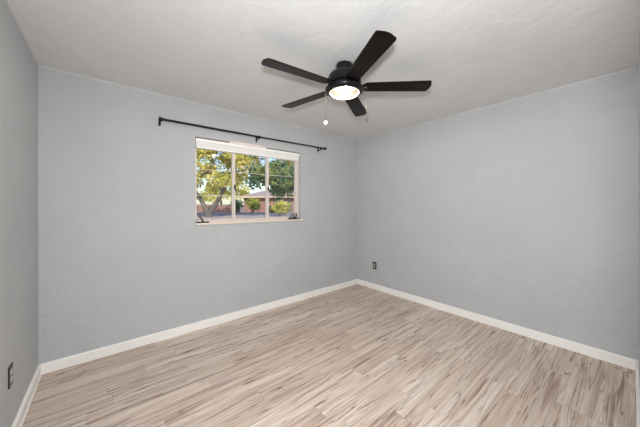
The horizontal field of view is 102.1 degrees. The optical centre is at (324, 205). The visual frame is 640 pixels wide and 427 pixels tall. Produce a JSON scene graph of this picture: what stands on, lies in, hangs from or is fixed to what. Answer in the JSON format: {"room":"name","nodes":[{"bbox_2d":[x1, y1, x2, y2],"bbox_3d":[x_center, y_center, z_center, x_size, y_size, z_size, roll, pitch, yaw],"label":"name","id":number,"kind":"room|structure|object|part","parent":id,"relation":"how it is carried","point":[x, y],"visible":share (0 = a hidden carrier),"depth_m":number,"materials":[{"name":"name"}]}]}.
{"room":"empty bedroom","nodes":[
{"label":"empty bedroom","id":0,"kind":"room"},
{"bbox_2d":[0,0,37,426],"bbox_3d":[-0.820,0.112,0.214,0.150,2.440,4.648,0,0,-40],"label":"wall","id":1,"kind":"structure","parent":0,"point":[18,66],"depth_m":1.55,"materials":[{"name":"grey paint"}]},
{"bbox_2d":[8,362,12,388],"bbox_3d":[-1.750,0.945,1.442,0.008,0.118,0.072,0,0,-40],"label":"wall outlet","id":2,"kind":"object","parent":1,"relation":"attached to","point":[10,368],"visible":1,"depth_m":1.43,"materials":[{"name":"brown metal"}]},
{"bbox_2d":[12,365,41,426],"bbox_3d":[-1.262,1.291,0.875,0.022,0.083,3.032,0,0,-40],"label":"baseboard","id":3,"kind":"structure","parent":1,"relation":"attached to","point":[22,412],"depth_m":1.71,"materials":[{"name":"white paint"}]},
{"bbox_2d":[38,66,356,363],"bbox_3d":[-0.902,0.112,3.282,3.978,2.440,0.150,0,0,-40],"label":"wall","id":4,"kind":"structure","parent":0,"point":[123,255],"depth_m":2.52,"materials":[{"name":"grey paint"}]},
{"bbox_2d":[38,279,357,374],"bbox_3d":[-0.846,1.290,3.218,3.678,0.083,0.016,0,0,-40],"label":"baseboard","id":5,"kind":"structure","parent":4,"relation":"attached to","point":[51,366],"depth_m":2.62,"materials":[{"name":"white paint"}]},
{"bbox_2d":[40,66,356,140],"bbox_3d":[-0.855,-1.107,3.224,3.658,0.014,0.014,0,0,-40],"label":"trim","id":6,"kind":"structure","parent":4,"relation":"attached to","point":[40,66],"depth_m":2.61,"materials":[{"name":"paint"}]},
{"bbox_2d":[158,117,326,152],"bbox_3d":[-0.812,-0.830,3.200,2.115,0.075,0.094,0,0,-40],"label":"curtain rod","id":7,"kind":"object","parent":4,"relation":"attached to","point":[160,119],"visible":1,"depth_m":2.92,"materials":[{"name":"black metal"}]},
{"bbox_2d":[195,141,302,224],"bbox_3d":[-0.881,-0.276,3.248,1.392,0.967,0.119,0,0,-40],"label":"window","id":8,"kind":"structure","parent":4,"relation":"in","point":[293,216],"depth_m":3.18,"materials":[{"name":"beige paint"}]},
{"bbox_3d":[-1.265,-0.269,2.975,0.408,0.870,0.026,0,0,-40],"label":"casement sash","id":9,"kind":"part","parent":8,"relation":"part of","materials":[{"name":"clear glass"}]},
{"bbox_2d":[195,138,299,160],"bbox_3d":[-0.887,-0.680,3.236,1.352,0.104,0.056,0,0,-40],"label":"window shade","id":10,"kind":"object","parent":8,"relation":"attached to","point":[206,144],"visible":0.99,"depth_m":3.13,"materials":[{"name":"white fabric"}]},
{"bbox_3d":[-0.890,-0.636,3.236,1.340,0.016,0.049,0,0,-40],"label":"rail","id":11,"kind":"part","parent":10,"relation":"part of","materials":[{"name":"white plastic"}]},
{"bbox_3d":[-0.867,0.198,3.233,1.392,0.020,0.079,0,0,-40],"label":"sill","id":12,"kind":"part","parent":8,"relation":"part of","materials":[{"name":"beige paint"}]},
{"bbox_3d":[-0.931,-0.269,3.256,0.414,0.870,0.026,0,0,-40],"label":"fixed sash","id":13,"kind":"part","parent":8,"relation":"part of","materials":[{"name":"clear glass"}]},
{"bbox_3d":[-0.589,-0.270,3.545,0.425,0.870,0.026,0,0,-40],"label":"casement sash","id":14,"kind":"part","parent":8,"relation":"part of","materials":[{"name":"clear glass"}]},
{"bbox_2d":[6,0,639,139],"bbox_3d":[0.641,-1.181,1.447,3.978,0.140,4.948,0,0,-40],"label":"ceiling","id":15,"kind":"structure","parent":0,"point":[475,54],"depth_m":1.82,"materials":[{"name":"paint"}]},
{"bbox_2d":[261,30,431,124],"bbox_3d":[0.116,-0.874,2.033,1.268,0.472,1.286,0,0,-40],"label":"ceiling fan","id":16,"kind":"object","parent":15,"relation":"hanging from","point":[344,82],"visible":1,"depth_m":1.94,"materials":[{"name":"black wood"}]},
{"bbox_3d":[-0.186,-0.933,1.811,0.523,0.006,0.132,0,9,-34],"label":"blade","id":17,"kind":"part","parent":16,"relation":"part of","materials":[{"name":"black wood"}]},
{"bbox_3d":[-0.171,-0.933,2.295,0.523,0.006,0.132,0,9,38],"label":"blade","id":18,"kind":"part","parent":16,"relation":"part of","materials":[{"name":"brown wood"}]},
{"bbox_3d":[0.008,-0.790,2.043,0.013,0.249,0.008,0,0,0],"label":"pull chain","id":19,"kind":"part","parent":16,"relation":"part of","materials":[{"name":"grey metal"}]},
{"bbox_3d":[0.154,-0.881,2.043,0.229,0.038,0.229,0,0,-40],"label":"lamp shade","id":20,"kind":"part","parent":16,"relation":"part of","materials":[{"name":"beige glass"}]},
{"bbox_3d":[0.293,-0.934,2.430,0.132,0.006,0.523,-10,-3,20],"label":"blade","id":21,"kind":"part","parent":16,"relation":"part of","materials":[{"name":"brown wood"}]},
{"bbox_3d":[0.308,-0.806,2.006,0.035,0.227,0.008,0,0,13],"label":"pull chain","id":22,"kind":"part","parent":16,"relation":"part of","materials":[{"name":"grey metal"}]},
{"bbox_3d":[0.269,-0.934,1.648,0.132,0.006,0.523,9,-3,-16],"label":"blade","id":23,"kind":"part","parent":16,"relation":"part of","materials":[{"name":"black wood"}]},
{"bbox_3d":[0.566,-0.935,2.030,0.523,0.006,0.132,0,-9,2],"label":"blade","id":24,"kind":"part","parent":16,"relation":"part of","materials":[{"name":"black wood"}]},
{"bbox_2d":[22,284,636,426],"bbox_3d":[0.646,1.389,1.447,3.978,0.120,4.948,0,0,-40],"label":"floor","id":25,"kind":"structure","parent":0,"point":[357,355],"depth_m":2.01,"materials":[{"name":"beige laminate"}]},
{"bbox_2d":[357,67,638,359],"bbox_3d":[1.592,0.107,3.292,0.150,2.440,3.048,0,0,-40],"label":"wall","id":26,"kind":"structure","parent":0,"point":[523,212],"depth_m":2.66,"materials":[{"name":"grey paint"}]},
{"bbox_2d":[357,67,635,140],"bbox_3d":[1.532,-1.112,3.243,0.014,0.014,3.028,0,0,-40],"label":"trim","id":27,"kind":"structure","parent":26,"relation":"attached to","point":[635,67],"depth_m":2.64,"materials":[{"name":"paint"}]},
{"bbox_2d":[358,279,638,369],"bbox_3d":[1.536,1.286,3.232,0.016,0.083,3.032,0,0,-40],"label":"baseboard","id":28,"kind":"structure","parent":26,"relation":"attached to","point":[613,358],"depth_m":2.66,"materials":[{"name":"white paint"}]},
{"bbox_2d":[638,32,639,383],"bbox_3d":[1.215,0.108,0.884,3.828,2.440,0.150,0,0,-40],"label":"wall","id":29,"kind":"structure","parent":0,"point":[639,32],"depth_m":1.79,"materials":[{"name":"grey paint"}]},
{"bbox_2d":[635,361,639,426],"bbox_3d":[1.487,1.286,1.220,2.652,0.083,0.016,0,0,-40],"label":"baseboard","id":30,"kind":"structure","parent":29,"relation":"attached to","point":[636,362],"depth_m":1.70,"materials":[{"name":"white paint"}]},
{"label":"outside","id":31,"kind":"structure","parent":0,"visible":0},
{"bbox_2d":[197,205,293,219],"bbox_3d":[-18.673,0.567,60.334,110.000,2.945,110.000,0,0,-40],"label":"ground","id":32,"kind":"structure","parent":31,"point":[242,209],"depth_m":27.84,"materials":[{"name":"grey concrete"}]},
{"bbox_2d":[197,205,239,211],"bbox_3d":[-24.299,0.573,38.325,23.400,1.450,0.252,0,0,0],"label":"wall","id":33,"kind":"structure","parent":32,"relation":"on","point":[220,208],"depth_m":38.20,"materials":[{"name":"red brick"}]},
{"bbox_2d":[197,170,250,204],"bbox_3d":[-18.429,-3.010,47.536,8.906,8.076,9.332,0,0,-43],"label":"tree","id":34,"kind":"object","parent":32,"relation":"on","point":[244,190],"visible":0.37,"depth_m":46.90,"materials":[{"name":"green plant"}]},
{"bbox_2d":[229,199,243,212],"bbox_3d":[-12.595,0.081,36.886,1.825,2.026,2.320,0,0,29],"label":"shrub","id":35,"kind":"object","parent":32,"relation":"on","point":[238,203],"visible":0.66,"depth_m":36.78,"materials":[{"name":"green plant"}]},
{"bbox_2d":[197,148,293,216],"bbox_3d":[-9.627,-3.766,27.351,15.782,10.481,6.767,0,0,0],"label":"tree","id":36,"kind":"object","parent":32,"relation":"on","point":[241,160],"visible":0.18,"depth_m":26.68,"materials":[{"name":"green plant"}]},
{"bbox_2d":[246,198,260,212],"bbox_3d":[-10.200,-0.023,36.776,2.264,2.231,1.858,0,0,0],"label":"shrub","id":37,"kind":"object","parent":32,"relation":"on","point":[251,203],"visible":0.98,"depth_m":36.58,"materials":[{"name":"green plant"}]},
{"bbox_2d":[239,189,293,211],"bbox_3d":[-5.516,-0.795,43.985,15.130,4.050,9.130,0,0,0],"label":"house","id":38,"kind":"structure","parent":32,"relation":"on","point":[272,200],"depth_m":40.00,"materials":[{"name":"red brick"}]},
{"bbox_3d":[-6.500,-0.118,39.985,2.800,2.100,0.070,0,0,0],"label":"garage door","id":39,"kind":"part","parent":38,"relation":"part of","materials":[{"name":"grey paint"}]},
{"bbox_2d":[244,159,293,200],"bbox_3d":[-1.942,-0.914,18.641,7.557,4.924,4.082,0,0,0],"label":"shade tree","id":40,"kind":"object","parent":32,"relation":"on","point":[281,185],"visible":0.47,"depth_m":17.88,"materials":[{"name":"green plant"}]},
{"bbox_2d":[270,200,290,215],"bbox_3d":[-4.942,0.245,28.547,2.216,1.991,2.051,0,0,-38],"label":"shrub","id":41,"kind":"object","parent":32,"relation":"on","point":[280,207],"visible":0.99,"depth_m":28.28,"materials":[{"name":"green plant"}]},
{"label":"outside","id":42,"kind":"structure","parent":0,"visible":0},
{"bbox_2d":[197,213,289,215],"bbox_3d":[-9.998,1.216,32.500,60.001,0.444,6.000,0,0,0],"label":"road","id":43,"kind":"structure","parent":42,"point":[198,214],"depth_m":31.45,"materials":[{"name":"grey asphalt"}]}
]}

